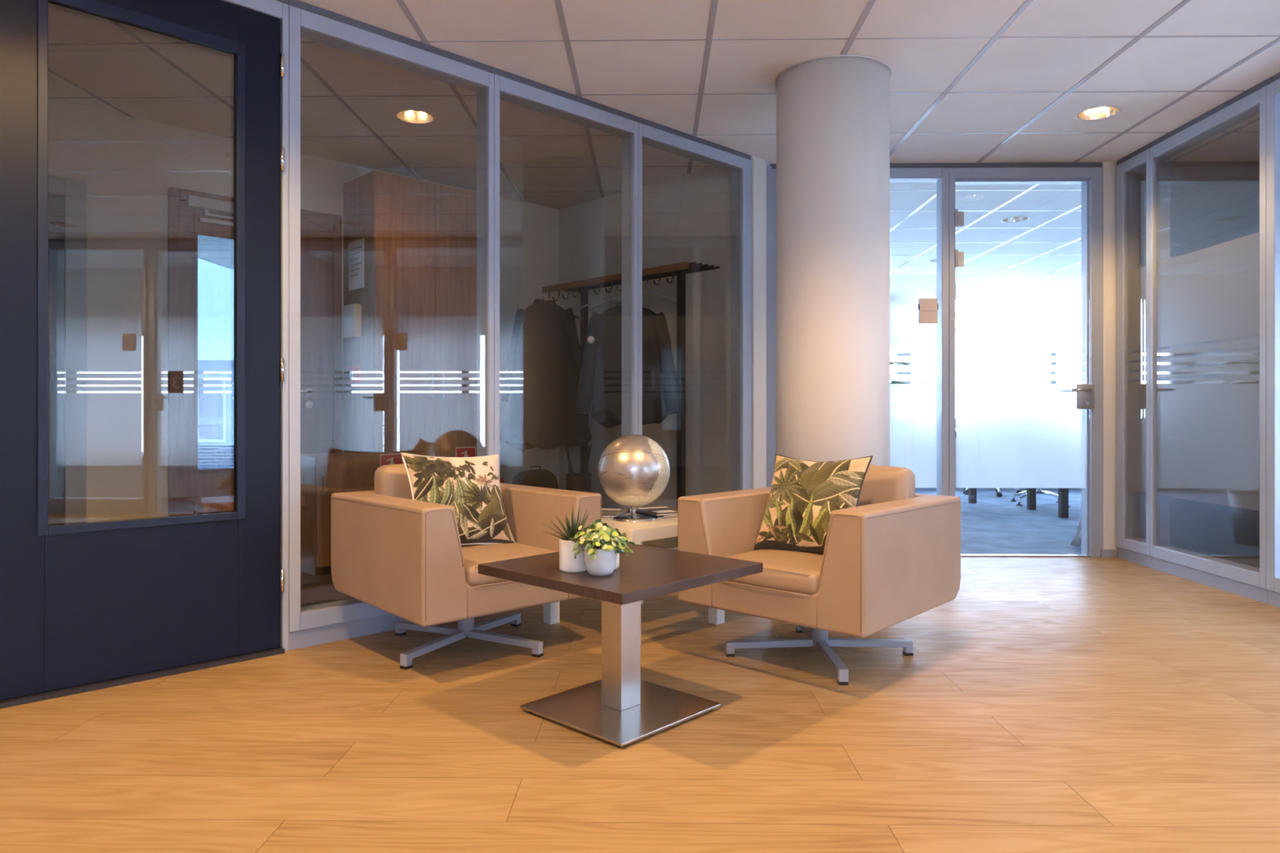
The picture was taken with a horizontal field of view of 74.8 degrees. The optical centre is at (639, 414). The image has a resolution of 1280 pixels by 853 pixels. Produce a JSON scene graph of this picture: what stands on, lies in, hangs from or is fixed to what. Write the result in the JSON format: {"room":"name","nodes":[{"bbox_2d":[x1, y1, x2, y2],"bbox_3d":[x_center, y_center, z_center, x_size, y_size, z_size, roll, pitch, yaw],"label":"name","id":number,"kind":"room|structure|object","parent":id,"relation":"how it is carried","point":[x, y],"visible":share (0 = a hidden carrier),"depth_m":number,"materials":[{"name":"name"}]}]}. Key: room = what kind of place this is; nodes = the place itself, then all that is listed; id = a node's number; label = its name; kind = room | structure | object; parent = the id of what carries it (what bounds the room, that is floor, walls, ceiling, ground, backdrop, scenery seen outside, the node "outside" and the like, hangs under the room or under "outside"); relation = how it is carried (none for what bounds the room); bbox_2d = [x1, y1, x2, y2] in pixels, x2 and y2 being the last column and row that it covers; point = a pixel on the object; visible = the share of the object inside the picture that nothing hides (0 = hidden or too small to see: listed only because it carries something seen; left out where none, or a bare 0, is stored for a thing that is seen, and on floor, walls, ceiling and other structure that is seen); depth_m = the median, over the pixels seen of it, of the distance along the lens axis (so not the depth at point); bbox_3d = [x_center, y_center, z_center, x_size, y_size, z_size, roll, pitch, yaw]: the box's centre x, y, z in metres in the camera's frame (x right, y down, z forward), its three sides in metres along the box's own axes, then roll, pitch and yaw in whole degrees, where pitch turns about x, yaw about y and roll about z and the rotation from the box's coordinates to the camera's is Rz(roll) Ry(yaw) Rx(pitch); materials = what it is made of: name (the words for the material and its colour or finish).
{"room":"office waiting area","nodes":[
{"label":"office waiting area","id":0,"kind":"room"},
{"bbox_2d":[48,98,559,523],"bbox_3d":[-2.620,-0.344,4.607,5.840,2.473,0.120,0,0,-44],"label":"wall","id":1,"kind":"structure","parent":0,"point":[128,165],"depth_m":4.48,"materials":[{"name":"white paint"}]},
{"bbox_2d":[48,174,86,525],"bbox_3d":[-3.157,-0.148,3.968,0.900,2.080,0.050,0,0,-44],"label":"door","id":2,"kind":"structure","parent":1,"relation":"in","point":[67,197],"depth_m":4.21,"materials":[{"name":"glass"}]},
{"bbox_2d":[167,186,342,516],"bbox_3d":[-2.223,-0.173,4.901,0.970,2.130,0.130,0,0,-44],"label":"door","id":3,"kind":"structure","parent":1,"relation":"in","point":[201,225],"depth_m":4.74,"materials":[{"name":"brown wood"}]},
{"bbox_2d":[0,487,1279,852],"bbox_3d":[1.052,0.917,3.435,11.599,0.050,13.700,0,0,1],"label":"floor","id":4,"kind":"structure","parent":0,"point":[1053,704],"depth_m":2.30,"materials":[{"name":"brown wood"}]},
{"bbox_2d":[182,495,305,515],"bbox_3d":[-2.058,0.662,4.357,0.500,0.460,0.340,0,0,-44],"label":"bench","id":5,"kind":"object","parent":4,"relation":"on","point":[215,504],"visible":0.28,"depth_m":4.16,"materials":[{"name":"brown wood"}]},
{"bbox_2d":[300,452,377,576],"bbox_3d":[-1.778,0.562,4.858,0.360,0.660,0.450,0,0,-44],"label":"armchair","id":6,"kind":"object","parent":4,"relation":"on","point":[322,475],"visible":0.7,"depth_m":4.67,"materials":[{"name":"brown leather"}]},
{"bbox_2d":[288,0,493,650],"bbox_3d":[-1.027,-0.344,3.518,0.922,2.473,0.100,0,0,-44],"label":"window","id":7,"kind":"structure","parent":4,"relation":"on","point":[329,622],"depth_m":3.35,"materials":[{"name":"grey metal"}]},
{"bbox_2d":[343,170,476,467],"bbox_3d":[-1.412,-0.278,5.366,0.800,2.340,0.460,0,0,-44],"label":"tall cabinet","id":8,"kind":"object","parent":4,"relation":"on","point":[415,352],"visible":0.54,"depth_m":5.15,"materials":[{"name":"brown wood"}]},
{"bbox_2d":[342,303,361,338],"bbox_3d":[-1.757,-0.568,5.108,0.052,0.200,0.160,0,0,-44],"label":"box","id":9,"kind":"object","parent":8,"relation":"attached to","point":[352,313],"visible":1,"depth_m":5.06,"materials":[{"name":"white paint"}]},
{"bbox_2d":[348,365,359,383],"bbox_3d":[-1.741,-0.243,5.103,0.037,0.110,0.090,0,0,-44],"label":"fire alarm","id":10,"kind":"object","parent":8,"relation":"attached to","point":[353,371],"visible":1,"depth_m":5.08,"materials":[{"name":"plastic"}]},
{"bbox_2d":[348,237,364,290],"bbox_3d":[-1.736,-0.916,5.122,0.003,0.297,0.210,0,0,-44],"label":"notice","id":11,"kind":"object","parent":8,"relation":"attached to","point":[356,248],"visible":1,"depth_m":5.12,"materials":[{"name":"paper"}]},
{"bbox_2d":[350,245,361,276],"bbox_3d":[-1.736,-0.936,5.121,0.001,0.169,0.147,0,0,-44],"label":"print","id":12,"kind":"object","parent":11,"relation":"attached to","point":[361,246],"depth_m":5.13},
{"bbox_2d":[379,453,403,466],"bbox_3d":[-1.487,0.309,5.018,0.150,0.150,0.004,0,0,-44],"label":"fire sign","id":13,"kind":"object","parent":8,"relation":"attached to","point":[384,459],"visible":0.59,"depth_m":5.01,"materials":[{"name":"plastic"}]},
{"bbox_2d":[455,446,475,457],"bbox_3d":[-1.117,0.282,5.376,0.150,0.150,0.004,0,0,-44],"label":"fire sign","id":14,"kind":"object","parent":8,"relation":"attached to","point":[467,451],"visible":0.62,"depth_m":5.37,"materials":[{"name":"plastic"}]},
{"bbox_2d":[331,463,601,670],"bbox_3d":[-0.667,0.542,3.236,0.768,0.700,0.754,0,0,-43],"label":"armchair","id":15,"kind":"object","parent":4,"relation":"on","point":[397,554],"visible":0.64,"depth_m":2.99,"materials":[{"name":"beige leather"}]},
{"bbox_2d":[374,463,412,499],"bbox_3d":[-0.820,0.359,3.401,0.505,0.333,0.136,0,-3,-43],"label":"cushion","id":16,"kind":"object","parent":15,"relation":"on","point":[390,480],"depth_m":3.23,"materials":[{"name":"beige leather"}]},
{"bbox_2d":[400,452,514,545],"bbox_3d":[-0.696,0.330,3.229,0.437,0.375,0.199,0,0,-39],"label":"cushion","id":17,"kind":"object","parent":15,"relation":"on","point":[470,485],"visible":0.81,"depth_m":3.19,"materials":[{"name":"velvet"},{"name":"cotton fabric"}]},
{"bbox_2d":[461,542,557,586],"bbox_3d":[-0.639,0.544,3.205,0.434,0.090,0.667,0,0,-43],"label":"seat cushion","id":18,"kind":"object","parent":15,"relation":"on","point":[473,555],"depth_m":3.02,"materials":[{"name":"beige leather"}]},
{"bbox_2d":[499,477,503,483],"bbox_3d":[-0.974,0.642,5.351,0.208,0.500,0.208,0,0,-44],"label":"waste bin","id":19,"kind":"object","parent":4,"relation":"on","point":[501,479],"visible":0.12,"depth_m":5.32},
{"bbox_2d":[511,466,558,488],"bbox_3d":[-0.695,0.617,5.519,0.309,0.550,0.215,0,0,-1],"label":"backpack","id":20,"kind":"object","parent":4,"relation":"on","point":[540,477],"visible":0.33,"depth_m":5.46,"materials":[{"name":"fabric"}]},
{"bbox_2d":[493,66,638,508],"bbox_3d":[-0.369,-0.344,4.155,0.905,2.473,0.100,0,0,-44],"label":"window","id":21,"kind":"structure","parent":4,"relation":"on","point":[509,87],"depth_m":4.38,"materials":[{"name":"grey metal"}]},
{"bbox_2d":[565,472,591,492],"bbox_3d":[-0.405,0.642,5.539,0.170,0.500,0.170,0,0,-44],"label":"umbrella stand","id":22,"kind":"object","parent":4,"relation":"on","point":[578,482],"visible":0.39,"depth_m":5.47,"materials":[{"name":"black plastic"}]},
{"bbox_2d":[564,444,573,475],"bbox_3d":[-0.454,0.539,5.541,0.088,0.682,0.038,0,0,10],"label":"umbrella","id":23,"kind":"object","parent":22,"relation":"in","point":[570,467],"visible":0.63,"depth_m":5.53,"materials":[{"name":"black fabric"}]},
{"bbox_2d":[582,444,591,475],"bbox_3d":[-0.361,0.539,5.552,0.083,0.682,0.038,0,0,-26],"label":"umbrella","id":24,"kind":"object","parent":22,"relation":"in","point":[586,468],"visible":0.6,"depth_m":5.55,"materials":[{"name":"black fabric"}]},
{"bbox_2d":[477,542,762,746],"bbox_3d":[-0.057,0.670,2.526,0.608,0.443,0.608,0,0,43],"label":"coffee table","id":25,"kind":"object","parent":4,"relation":"on","point":[620,708],"visible":0.94,"depth_m":2.48,"materials":[{"name":"laminate"}]},
{"bbox_2d":[540,506,605,573],"bbox_3d":[-0.186,0.358,2.424,0.206,0.182,0.191,0,0,-41],"label":"potted plant","id":26,"kind":"object","parent":25,"relation":"on","point":[567,562],"visible":0.72,"depth_m":2.38,"materials":[{"name":"green plant"}]},
{"bbox_2d":[567,519,635,576],"bbox_3d":[-0.108,0.371,2.355,0.188,0.156,0.181,0,0,1],"label":"potted plant","id":27,"kind":"object","parent":25,"relation":"on","point":[602,544],"visible":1,"depth_m":2.32,"materials":[{"name":"green plant"}]},
{"bbox_2d":[614,552,619,568],"bbox_3d":[-0.100,0.396,2.454,0.080,0.107,0.080,0,0,22],"label":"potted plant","id":28,"kind":"object","parent":25,"relation":"on","point":[617,565],"visible":0.05,"depth_m":2.44,"materials":[{"name":"white ceramic"}]},
{"bbox_2d":[542,261,719,546],"bbox_3d":[-0.156,-0.015,5.585,0.402,1.815,1.460,0,0,-44],"label":"coat rack","id":29,"kind":"object","parent":4,"relation":"on","point":[680,269],"visible":0.67,"depth_m":5.14,"materials":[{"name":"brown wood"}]},
{"bbox_2d":[499,298,591,449],"bbox_3d":[-0.638,-0.270,5.707,0.616,1.031,0.238,0,0,-1],"label":"coat","id":30,"kind":"object","parent":29,"relation":"hanging from","point":[544,366],"visible":0.98,"depth_m":5.64,"materials":[{"name":"fabric"}]},
{"bbox_2d":[572,289,617,312],"bbox_3d":[-0.243,-0.750,5.529,0.425,0.145,0.012,0,0,10],"label":"clothes hanger","id":31,"kind":"object","parent":29,"relation":"hanging from","point":[602,299],"visible":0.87,"depth_m":5.54,"materials":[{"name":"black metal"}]},
{"bbox_2d":[587,287,649,311],"bbox_3d":[-0.138,-0.750,5.422,0.425,0.145,0.012,0,0,19],"label":"clothes hanger","id":32,"kind":"object","parent":29,"relation":"hanging from","point":[618,296],"visible":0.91,"depth_m":5.44,"materials":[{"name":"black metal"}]},
{"bbox_2d":[574,302,680,428],"bbox_3d":[-0.073,-0.300,5.110,0.647,0.771,0.256,0,0,-1],"label":"coat","id":33,"kind":"object","parent":29,"relation":"hanging from","point":[600,377],"visible":0.81,"depth_m":5.06,"materials":[{"name":"fabric"}]},
{"bbox_2d":[560,262,719,292],"bbox_3d":[-0.088,-0.914,5.637,0.232,0.012,1.440,0,0,-44],"label":"shelf","id":34,"kind":"object","parent":29,"relation":"attached to","point":[692,267],"depth_m":5.47,"materials":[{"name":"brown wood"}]},
{"bbox_2d":[642,282,676,302],"bbox_3d":[0.070,-0.750,5.206,0.425,0.145,0.012,0,0,-1],"label":"clothes hanger","id":35,"kind":"object","parent":29,"relation":"hanging from","point":[651,291],"visible":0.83,"depth_m":5.20,"materials":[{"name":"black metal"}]},
{"bbox_2d":[543,513,724,625],"bbox_3d":[-0.026,0.667,3.591,0.550,0.450,0.550,0,0,-44],"label":"side table","id":36,"kind":"object","parent":4,"relation":"on","point":[660,528],"visible":0.33,"depth_m":3.37,"materials":[{"name":"white paint"}]},
{"bbox_2d":[601,511,630,519],"bbox_3d":[-0.170,0.439,3.703,0.212,0.006,0.287,0,0,21],"label":"magazine","id":37,"kind":"object","parent":36,"relation":"on","point":[627,512],"visible":0.17,"depth_m":3.65,"materials":[{"name":"paper"}]},
{"bbox_2d":[601,507,627,517],"bbox_3d":[-0.180,0.433,3.718,0.212,0.006,0.287,0,0,12],"label":"magazine","id":38,"kind":"object","parent":37,"relation":"on","point":[606,512],"visible":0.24,"depth_m":3.69,"materials":[{"name":"paper"}]},
{"bbox_2d":[601,508,620,510],"bbox_3d":[-0.178,0.430,3.722,0.147,0.001,0.208,0,0,12],"label":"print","id":39,"kind":"object","parent":38,"relation":"on","point":[602,508],"depth_m":3.80,"materials":[{"name":"paper"}]},
{"bbox_2d":[597,434,670,523],"bbox_3d":[-0.026,0.262,3.491,0.302,0.360,0.302,0,0,1],"label":"globe","id":40,"kind":"object","parent":36,"relation":"on","point":[633,470],"visible":1,"depth_m":3.38,"materials":[{"name":"silver metal"}]},
{"bbox_2d":[635,512,677,518],"bbox_3d":[0.100,0.439,3.734,0.212,0.006,0.287,0,0,-28],"label":"magazine","id":41,"kind":"object","parent":36,"relation":"on","point":[655,517],"visible":0.26,"depth_m":3.60,"materials":[{"name":"paper"}]},
{"bbox_2d":[627,509,677,517],"bbox_3d":[0.105,0.433,3.738,0.212,0.006,0.287,0,0,-35],"label":"magazine","id":42,"kind":"object","parent":41,"relation":"on","point":[663,516],"visible":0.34,"depth_m":3.59,"materials":[{"name":"paper"}]},
{"bbox_2d":[626,505,677,515],"bbox_3d":[0.100,0.427,3.734,0.212,0.006,0.287,0,0,-27],"label":"magazine","id":43,"kind":"object","parent":42,"relation":"on","point":[666,509],"visible":0.83,"depth_m":3.70,"materials":[{"name":"paper"}]},
{"bbox_2d":[636,506,675,512],"bbox_3d":[0.099,0.424,3.738,0.147,0.001,0.208,0,0,-27],"label":"print","id":44,"kind":"object","parent":43,"relation":"on","point":[651,509],"depth_m":3.73,"materials":[{"name":"paper"}]},
{"bbox_2d":[677,465,960,685],"bbox_3d":[0.658,0.542,3.099,0.768,0.700,0.754,0,0,43],"label":"armchair","id":45,"kind":"object","parent":4,"relation":"on","point":[891,558],"visible":0.72,"depth_m":2.86,"materials":[{"name":"beige leather"}]},
{"bbox_2d":[724,549,822,595],"bbox_3d":[0.630,0.544,3.068,0.434,0.090,0.667,0,0,43],"label":"seat cushion","id":46,"kind":"object","parent":45,"relation":"on","point":[784,572],"depth_m":2.82,"materials":[{"name":"beige leather"}]},
{"bbox_2d":[753,453,872,554],"bbox_3d":[0.632,0.332,3.105,0.422,0.367,0.200,0,0,43],"label":"cushion","id":47,"kind":"object","parent":45,"relation":"on","point":[803,495],"visible":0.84,"depth_m":3.06,"materials":[{"name":"printed fabric"}]},
{"bbox_2d":[857,465,915,506],"bbox_3d":[0.813,0.359,3.263,0.505,0.333,0.136,0,-3,43],"label":"cushion","id":48,"kind":"object","parent":45,"relation":"on","point":[881,484],"depth_m":3.11,"materials":[{"name":"beige leather"}]},
{"bbox_2d":[889,362,918,383],"bbox_3d":[1.700,0.022,5.830,0.622,1.740,0.638,0,0,1],"label":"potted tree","id":49,"kind":"object","parent":4,"relation":"on","point":[891,363],"visible":0.03,"depth_m":5.82,"materials":[{"name":"green plant"}]},
{"bbox_2d":[955,428,976,503],"bbox_3d":[2.612,0.522,8.792,1.560,0.740,0.740,0,0,1],"label":"meeting table","id":50,"kind":"object","parent":4,"relation":"on","point":[971,491],"visible":0.02,"depth_m":8.42,"materials":[{"name":"white paint"}]},
{"bbox_2d":[963,488,1021,497],"bbox_3d":[3.933,0.397,9.378,0.625,0.990,0.631,0,0,15],"label":"chair","id":51,"kind":"object","parent":4,"relation":"on","point":[999,494],"visible":0.13,"depth_m":9.27,"materials":[{"name":"silver plastic"}]},
{"bbox_2d":[1010,488,1070,506],"bbox_3d":[3.989,0.397,8.377,0.529,0.990,0.553,0,0,12],"label":"chair","id":52,"kind":"object","parent":4,"relation":"on","point":[1038,491],"visible":0.2,"depth_m":8.32,"materials":[{"name":"silver metal"}]},
{"bbox_2d":[1026,488,1068,518],"bbox_3d":[4.424,0.522,7.545,1.580,0.740,0.680,0,0,1],"label":"meeting table","id":53,"kind":"object","parent":4,"relation":"on","point":[1063,493],"visible":0.05,"depth_m":7.25,"materials":[{"name":"black paint"}]},
{"bbox_2d":[1070,515,1081,546],"bbox_3d":[3.008,-0.328,5.576,0.277,2.400,0.139,0,0,1],"label":"curtain","id":54,"kind":"object","parent":4,"relation":"on","point":[1077,540],"visible":0.04,"depth_m":5.58,"materials":[{"name":"fabric"}]},
{"bbox_2d":[1150,78,1267,604],"bbox_3d":[3.001,-0.344,4.399,0.100,2.473,0.918,0,0,1],"label":"glass partition","id":55,"kind":"structure","parent":4,"relation":"on","point":[1208,435],"depth_m":4.38,"materials":[{"name":"grey metal"}]},
{"bbox_2d":[1266,71,1279,608],"bbox_3d":[2.987,-0.344,3.477,0.100,2.473,0.923,0,0,1],"label":"window","id":56,"kind":"structure","parent":4,"relation":"on","point":[1273,88],"depth_m":3.90,"materials":[{"name":"grey metal"}]},
{"bbox_2d":[559,155,764,547],"bbox_3d":[0.033,-0.344,5.865,0.123,2.473,2.000,0,0,-44],"label":"wall","id":57,"kind":"structure","parent":0,"point":[686,217],"depth_m":5.49,"materials":[{"name":"white paint"}]},
{"bbox_2d":[637,116,751,550],"bbox_3d":[0.302,-0.344,4.804,0.960,2.473,0.100,0,0,-44],"label":"window","id":58,"kind":"structure","parent":57,"relation":"in","point":[651,134],"depth_m":5.06,"materials":[{"name":"grey metal"}]},
{"bbox_2d":[751,158,766,488],"bbox_3d":[0.732,-0.333,5.142,0.124,2.450,0.012,0,0,-44],"label":"window frame","id":59,"kind":"structure","parent":57,"relation":"attached to","point":[758,167],"depth_m":5.13,"materials":[{"name":"white paint"}]},
{"bbox_2d":[48,0,1279,285],"bbox_3d":[1.191,-1.780,3.515,11.425,0.402,14.410,0,0,1],"label":"ceiling","id":60,"kind":"structure","parent":0,"point":[971,81],"depth_m":4.02,"materials":[{"name":"tile"}]},
{"bbox_2d":[394,110,435,124],"bbox_3d":[-1.195,-1.634,4.451,0.214,0.114,0.214,0,0,1],"label":"recessed light","id":61,"kind":"object","parent":60,"relation":"in","point":[410,117],"visible":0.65,"depth_m":4.53,"materials":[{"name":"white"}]},
{"bbox_2d":[928,258,936,262],"bbox_3d":[3.067,-1.634,8.588,0.214,0.114,0.214,0,0,1],"label":"recessed light","id":62,"kind":"object","parent":60,"relation":"in","point":[934,260],"visible":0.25,"depth_m":8.68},
{"bbox_2d":[1000,216,1029,222],"bbox_3d":[3.040,-1.634,6.788,0.214,0.114,0.214,0,0,1],"label":"recessed light","id":63,"kind":"object","parent":60,"relation":"in","point":[1016,219],"visible":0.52,"depth_m":6.87,"materials":[{"name":"white"}]},
{"bbox_2d":[1075,106,1121,121],"bbox_3d":[2.404,-1.634,4.397,0.214,0.114,0.214,0,0,1],"label":"recessed light","id":64,"kind":"object","parent":60,"relation":"in","point":[1101,113],"visible":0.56,"depth_m":4.47,"materials":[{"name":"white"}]},
{"bbox_2d":[776,56,889,466],"bbox_3d":[0.904,-0.344,3.942,0.520,2.472,0.520,0,0,1],"label":"wall column","id":65,"kind":"structure","parent":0,"point":[833,113],"depth_m":3.71,"materials":[{"name":"paint"}]},
{"bbox_2d":[774,54,891,88],"bbox_3d":[0.904,-1.578,3.942,0.536,0.006,0.536,0,0,1],"label":"trim","id":66,"kind":"structure","parent":65,"relation":"attached to","point":[879,60],"depth_m":3.73,"materials":[{"name":"paint"}]},
{"bbox_2d":[768,162,948,496],"bbox_3d":[1.379,-0.344,5.310,1.118,2.473,0.100,0,0,1],"label":"glass partition","id":67,"kind":"structure","parent":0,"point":[919,412],"depth_m":5.28,"materials":[{"name":"glass"}]},
{"bbox_2d":[918,298,938,323],"bbox_3d":[1.808,-0.650,5.255,0.120,0.155,0.020,0,0,1],"label":"sign plate","id":68,"kind":"object","parent":67,"relation":"attached to","point":[928,308],"visible":1,"depth_m":5.25,"materials":[{"name":"beige plastic"}]},
{"bbox_2d":[901,285,955,487],"bbox_3d":[3.175,-0.344,10.329,7.760,2.473,0.150,0,0,1],"label":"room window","id":69,"kind":"structure","parent":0,"point":[902,354],"depth_m":10.25,"materials":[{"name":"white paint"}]},
{"bbox_2d":[895,353,901,382],"bbox_3d":[2.489,-0.673,10.259,1.490,1.590,0.230,0,0,1],"label":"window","id":70,"kind":"structure","parent":69,"relation":"attached to","point":[896,354],"depth_m":10.28,"materials":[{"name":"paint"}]},
{"bbox_2d":[907,294,1056,424],"bbox_3d":[4.664,-0.673,10.226,2.840,1.590,0.230,0,0,1],"label":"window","id":71,"kind":"structure","parent":69,"relation":"attached to","point":[908,354],"depth_m":10.27,"materials":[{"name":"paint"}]},
{"bbox_2d":[1102,160,1259,557],"bbox_3d":[4.948,-0.344,5.256,4.103,2.473,0.100,0,0,1],"label":"wall","id":72,"kind":"structure","parent":0,"point":[1212,203],"depth_m":5.23,"materials":[{"name":"glass"}]},
{"bbox_2d":[948,162,1102,557],"bbox_3d":[2.417,-0.344,5.259,0.955,2.473,0.170,0,0,1],"label":"door","id":73,"kind":"structure","parent":72,"relation":"in","point":[1008,435],"depth_m":5.27,"materials":[{"name":"grey metal"}]},
{"bbox_2d":[1100,549,1115,557],"bbox_3d":[2.921,0.867,5.231,0.085,0.050,0.012,0,0,1],"label":"baseboard","id":74,"kind":"structure","parent":72,"relation":"attached to","point":[1104,553],"depth_m":5.22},
{"bbox_2d":[1115,142,1151,568],"bbox_3d":[3.011,-0.344,5.039,0.100,2.473,0.357,0,0,1],"label":"window","id":75,"kind":"structure","parent":72,"relation":"in","point":[1132,282],"depth_m":5.14,"materials":[{"name":"grey metal"}]},
{"bbox_3d":[-2.787,-0.344,1.816,1.720,2.473,0.100,0,0,-44],"label":"wall","id":76,"kind":"structure","parent":0,"visible":0},
{"bbox_2d":[0,0,288,708],"bbox_3d":[-1.757,-0.344,2.798,1.125,2.473,0.120,0,0,-44],"label":"door","id":77,"kind":"structure","parent":76,"relation":"in","point":[85,607],"depth_m":2.84,"materials":[{"name":"blue paint"}]},
{"bbox_3d":[0.730,-0.344,5.320,0.100,2.473,0.100,0,0,1],"label":"wall","id":78,"kind":"structure","parent":0,"visible":0},
{"bbox_2d":[766,165,771,487],"bbox_3d":[0.793,-0.328,5.239,0.048,2.440,0.060,0,0,1],"label":"trim","id":79,"kind":"structure","parent":78,"relation":"attached to","point":[768,167],"depth_m":5.21,"materials":[{"name":"grey metal"}]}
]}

